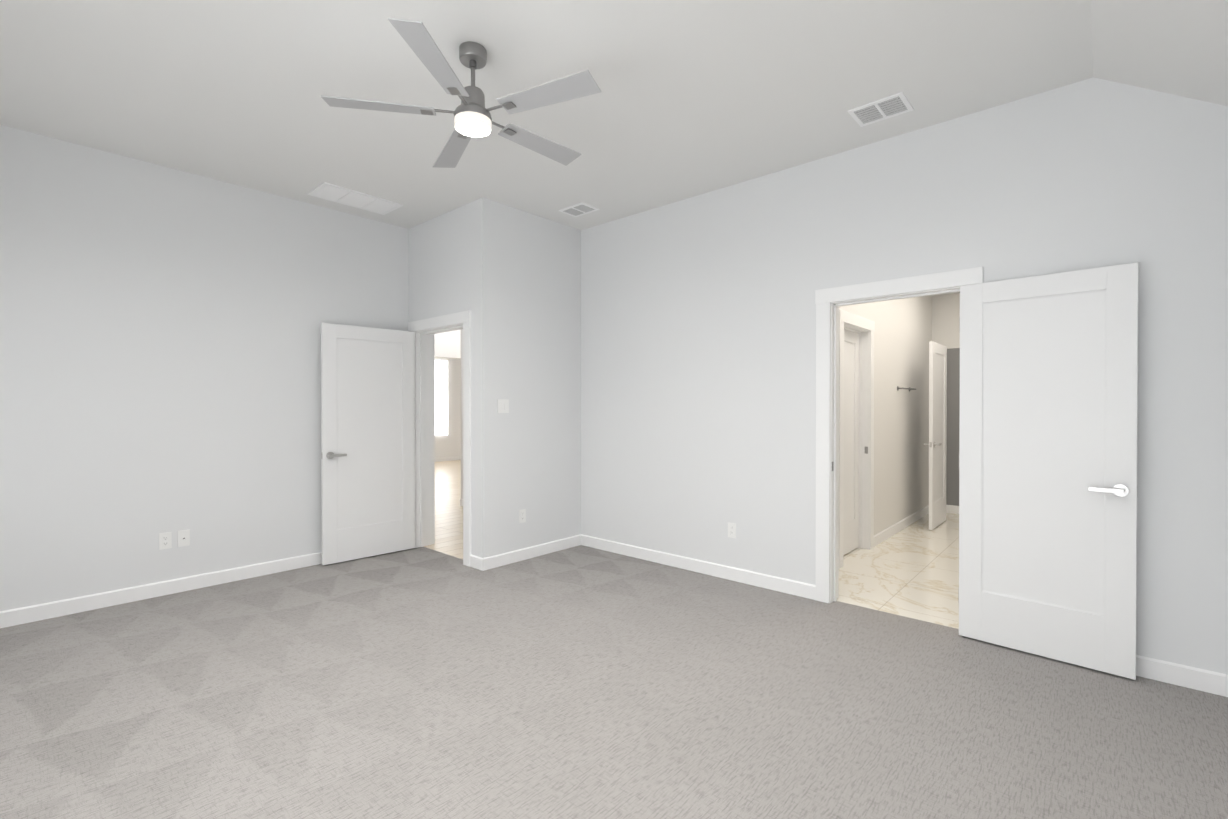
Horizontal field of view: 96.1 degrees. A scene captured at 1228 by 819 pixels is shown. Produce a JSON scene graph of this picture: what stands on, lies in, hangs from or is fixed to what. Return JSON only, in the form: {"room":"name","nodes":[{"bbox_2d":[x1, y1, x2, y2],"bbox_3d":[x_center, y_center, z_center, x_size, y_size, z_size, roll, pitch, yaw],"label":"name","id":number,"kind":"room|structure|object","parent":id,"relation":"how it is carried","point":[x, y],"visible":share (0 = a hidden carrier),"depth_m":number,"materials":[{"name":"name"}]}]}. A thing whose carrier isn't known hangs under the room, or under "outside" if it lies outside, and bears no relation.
{"room":"empty bedroom","nodes":[
{"label":"empty bedroom","id":0,"kind":"room"},
{"bbox_2d":[0,124,408,610],"bbox_3d":[-3.169,-0.254,4.066,0.140,3.150,3.450,0,0,42],"label":"wall","id":1,"kind":"structure","parent":0,"point":[160,348],"depth_m":3.90,"materials":[{"name":"white paint"}]},
{"bbox_2d":[0,552,321,627],"bbox_3d":[-3.102,1.270,4.036,0.014,0.101,3.420,0,0,42],"label":"baseboard","id":2,"kind":"structure","parent":1,"relation":"attached to","point":[12,617],"depth_m":3.85,"materials":[{"name":"white wood"}]},
{"bbox_2d":[159,532,171,549],"bbox_3d":[-3.197,0.936,3.931,0.007,0.115,0.070,0,0,42],"label":"outlet","id":3,"kind":"object","parent":1,"relation":"attached to","point":[165,540],"visible":1,"depth_m":3.93,"materials":[{"name":"white plastic"}]},
{"bbox_2d":[178,530,189,546],"bbox_3d":[-3.127,0.936,4.010,0.007,0.115,0.070,0,0,42],"label":"outlet","id":4,"kind":"object","parent":1,"relation":"attached to","point":[183,537],"visible":1,"depth_m":4.01,"materials":[{"name":"white plastic"}]},
{"bbox_2d":[321,323,414,564],"bbox_3d":[-2.175,0.288,4.922,0.146,2.030,0.812,0,0,42],"label":"hall door","id":5,"kind":"structure","parent":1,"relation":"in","point":[367,451],"depth_m":4.87,"materials":[{"name":"white wood"}]},
{"bbox_2d":[424,460,462,558],"bbox_3d":[-2.166,1.314,10.303,9.309,0.060,7.060,0,0,42],"label":"floor","id":6,"kind":"structure","parent":0,"point":[448,524],"depth_m":7.11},
{"bbox_2d":[434,456,460,461],"bbox_3d":[-4.854,1.219,12.693,0.014,0.101,6.850,0,0,42],"label":"baseboard","id":7,"kind":"structure","parent":6,"relation":"on","point":[440,459],"depth_m":13.55,"materials":[{"name":"white wood"}]},
{"bbox_2d":[434,329,462,498],"bbox_3d":[-1.904,-0.215,10.015,8.270,3.000,7.130,0,0,42],"label":"wall","id":8,"kind":"structure","parent":0,"point":[448,394],"depth_m":13.43,"materials":[{"name":"white paint"}]},
{"bbox_2d":[409,197,500,557],"bbox_3d":[-1.514,-0.260,5.024,1.345,3.150,0.180,0,0,42],"label":"wall","id":9,"kind":"structure","parent":0,"point":[454,260],"depth_m":4.61,"materials":[{"name":"white paint"}]},
{"bbox_2d":[408,310,470,566],"bbox_3d":[-1.516,0.242,5.029,1.020,2.146,0.222,0,0,42],"label":"door frame","id":10,"kind":"structure","parent":9,"relation":"attached to","point":[424,330],"depth_m":5.25,"materials":[{"name":"white wood"}]},
{"bbox_2d":[501,204,580,553],"bbox_3d":[-0.642,-0.261,5.100,0.140,3.150,1.090,0,0,42],"label":"wall","id":11,"kind":"structure","parent":0,"point":[541,366],"depth_m":4.97,"materials":[{"name":"white paint"}]},
{"bbox_2d":[497,399,508,412],"bbox_3d":[-0.934,-0.028,4.659,0.010,0.115,0.116,0,0,42],"label":"light switch","id":12,"kind":"object","parent":11,"relation":"attached to","point":[502,405],"visible":1,"depth_m":4.66,"materials":[{"name":"white plastic"}]},
{"bbox_2d":[519,509,525,522],"bbox_3d":[-0.799,0.931,4.819,0.007,0.115,0.070,0,0,42],"label":"outlet","id":13,"kind":"object","parent":11,"relation":"attached to","point":[522,515],"visible":1,"depth_m":4.82,"materials":[{"name":"white plastic"}]},
{"bbox_2d":[480,535,579,570],"bbox_3d":[-0.701,1.265,4.925,0.014,0.101,1.124,0,0,42],"label":"baseboard","id":14,"kind":"structure","parent":11,"relation":"attached to","point":[487,563],"depth_m":4.85,"materials":[{"name":"white wood"}]},
{"bbox_2d":[0,545,1227,818],"bbox_3d":[-0.724,1.359,2.616,5.735,0.060,4.790,0,0,42],"label":"floor carpet","id":15,"kind":"object","parent":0,"point":[580,681],"visible":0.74,"depth_m":2.45,"materials":[{"name":"grey carpet"}]},
{"bbox_2d":[0,0,1227,229],"bbox_3d":[-0.701,-1.563,2.625,5.735,0.555,4.860,0,0,42],"label":"ceiling","id":16,"kind":"structure","parent":0,"point":[698,98],"depth_m":2.85,"materials":[{"name":"white paint"}]},
{"bbox_2d":[307,182,402,214],"bbox_3d":[-2.120,-1.727,4.544,0.345,0.010,0.630,0,0,42],"label":"ceiling vent","id":17,"kind":"object","parent":16,"relation":"in","point":[344,196],"visible":1,"depth_m":4.51,"materials":[{"name":"white metal"}]},
{"bbox_2d":[321,18,600,167],"bbox_3d":[-0.646,-1.529,2.670,1.285,0.384,1.233,0,0,42],"label":"ceiling fan","id":18,"kind":"object","parent":16,"relation":"hanging from","point":[472,115],"visible":1,"depth_m":2.56,"materials":[{"name":"silver metal"}]},
{"bbox_2d":[559,202,598,216],"bbox_3d":[-0.305,-1.730,4.786,0.290,0.008,0.210,0,0,42],"label":"ceiling vent","id":19,"kind":"object","parent":16,"relation":"in","point":[579,209],"visible":1,"depth_m":4.77,"materials":[{"name":"silver metal"}]},
{"bbox_2d":[848,92,913,126],"bbox_3d":[1.533,-1.720,3.173,0.290,0.008,0.235,0,0,42],"label":"ceiling vent","id":20,"kind":"object","parent":16,"relation":"in","point":[882,109],"visible":1,"depth_m":3.17,"materials":[{"name":"silver metal"}]},
{"bbox_2d":[839,296,931,534],"bbox_3d":[2.683,-0.264,5.594,0.120,3.150,4.060,0,0,42],"label":"wall","id":21,"kind":"structure","parent":0,"point":[903,334],"depth_m":5.97,"materials":[{"name":"white paint"}]},
{"bbox_2d":[843,329,858,554],"bbox_3d":[2.078,0.288,4.977,0.035,2.030,0.700,0,0,42],"label":"room door","id":22,"kind":"structure","parent":21,"relation":"in","point":[851,443],"depth_m":5.08,"materials":[{"name":"white wood"}]},
{"bbox_2d":[839,309,874,568],"bbox_3d":[2.116,0.242,4.943,0.142,2.146,0.920,0,0,42],"label":"trim","id":23,"kind":"structure","parent":21,"relation":"attached to","point":[864,328],"depth_m":5.18,"materials":[{"name":"white wood"}]},
{"bbox_2d":[874,505,928,546],"bbox_3d":[3.271,1.258,6.165,0.014,0.101,2.439,0,0,42],"label":"baseboard","id":24,"kind":"structure","parent":21,"relation":"attached to","point":[887,533],"depth_m":5.92,"materials":[{"name":"white wood"}]},
{"bbox_2d":[897,386,915,391],"bbox_3d":[3.210,-0.226,6.048,0.066,0.048,0.540,0,0,42],"label":"towel rail","id":25,"kind":"object","parent":21,"relation":"attached to","point":[909,388],"visible":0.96,"depth_m":5.93,"materials":[{"name":"silver metal"}]},
{"bbox_2d":[837,513,958,628],"bbox_3d":[3.289,1.344,5.112,1.720,0.060,4.270,0,0,42],"label":"floor","id":26,"kind":"structure","parent":0,"point":[911,570],"depth_m":4.41,"materials":[{"name":"beige tile"}]},
{"bbox_2d":[925,341,946,529],"bbox_3d":[3.645,0.281,6.204,0.139,2.030,0.708,0,0,42],"label":"bathroom door","id":27,"kind":"structure","parent":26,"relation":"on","point":[937,443],"depth_m":6.13,"materials":[{"name":"white wood"}]},
{"bbox_2d":[581,77,1227,674],"bbox_3d":[1.368,-0.254,3.953,4.390,3.150,0.140,0,0,42],"label":"wall","id":28,"kind":"structure","parent":0,"point":[697,373],"depth_m":3.54,"materials":[{"name":"white paint"}]},
{"bbox_2d":[580,534,815,599],"bbox_3d":[0.539,1.267,4.594,2.310,0.101,0.014,0,0,42],"label":"baseboard","id":29,"kind":"structure","parent":28,"relation":"attached to","point":[788,586],"depth_m":4.40,"materials":[{"name":"white wood"}]},
{"bbox_2d":[728,522,735,537],"bbox_3d":[0.911,0.934,4.266,0.070,0.115,0.007,0,0,42],"label":"outlet","id":30,"kind":"object","parent":28,"relation":"attached to","point":[731,530],"visible":1,"depth_m":4.26,"materials":[{"name":"white plastic"}]},
{"bbox_2d":[815,267,982,602],"bbox_3d":[1.813,0.251,3.561,0.970,2.146,0.182,0,0,42],"label":"door frame","id":31,"kind":"structure","parent":28,"relation":"attached to","point":[829,302],"depth_m":3.77,"materials":[{"name":"white wood"}]},
{"bbox_2d":[958,262,1137,679],"bbox_3d":[2.273,0.300,2.947,0.760,2.030,0.147,0,0,42],"label":"bathroom door","id":32,"kind":"structure","parent":28,"relation":"in","point":[1048,468],"depth_m":2.91,"materials":[{"name":"white wood"}]},
{"bbox_2d":[1136,655,1223,695],"bbox_3d":[2.477,1.277,2.875,0.950,0.101,0.014,0,0,42],"label":"baseboard","id":33,"kind":"structure","parent":28,"relation":"attached to","point":[1208,681],"depth_m":2.65,"materials":[{"name":"white wood"}]},
{"bbox_2d":[1224,674,1227,696],"bbox_3d":[1.345,1.289,0.848,0.014,0.101,4.550,0,0,42],"label":"baseboard","id":34,"kind":"structure","parent":28,"relation":"attached to","point":[1225,675],"depth_m":2.55,"materials":[{"name":"white wood"}]},
{"bbox_2d":[931,292,959,295],"bbox_3d":[3.306,-1.486,5.114,1.680,0.100,4.180,0,0,42],"label":"ceiling","id":35,"kind":"structure","parent":0,"point":[945,294],"depth_m":6.94,"materials":[{"name":"white paint"}]},
{"bbox_2d":[932,293,959,505],"bbox_3d":[4.653,-0.270,6.640,1.680,3.150,0.120,0,0,42],"label":"wall","id":36,"kind":"structure","parent":0,"point":[945,318],"depth_m":6.93,"materials":[{"name":"grey paint"}]},
{"bbox_2d":[946,505,958,513],"bbox_3d":[4.608,1.255,6.599,1.380,0.101,0.014,0,0,42],"label":"baseboard","id":37,"kind":"structure","parent":36,"relation":"attached to","point":[953,509],"depth_m":6.91,"materials":[{"name":"white wood"}]}
]}

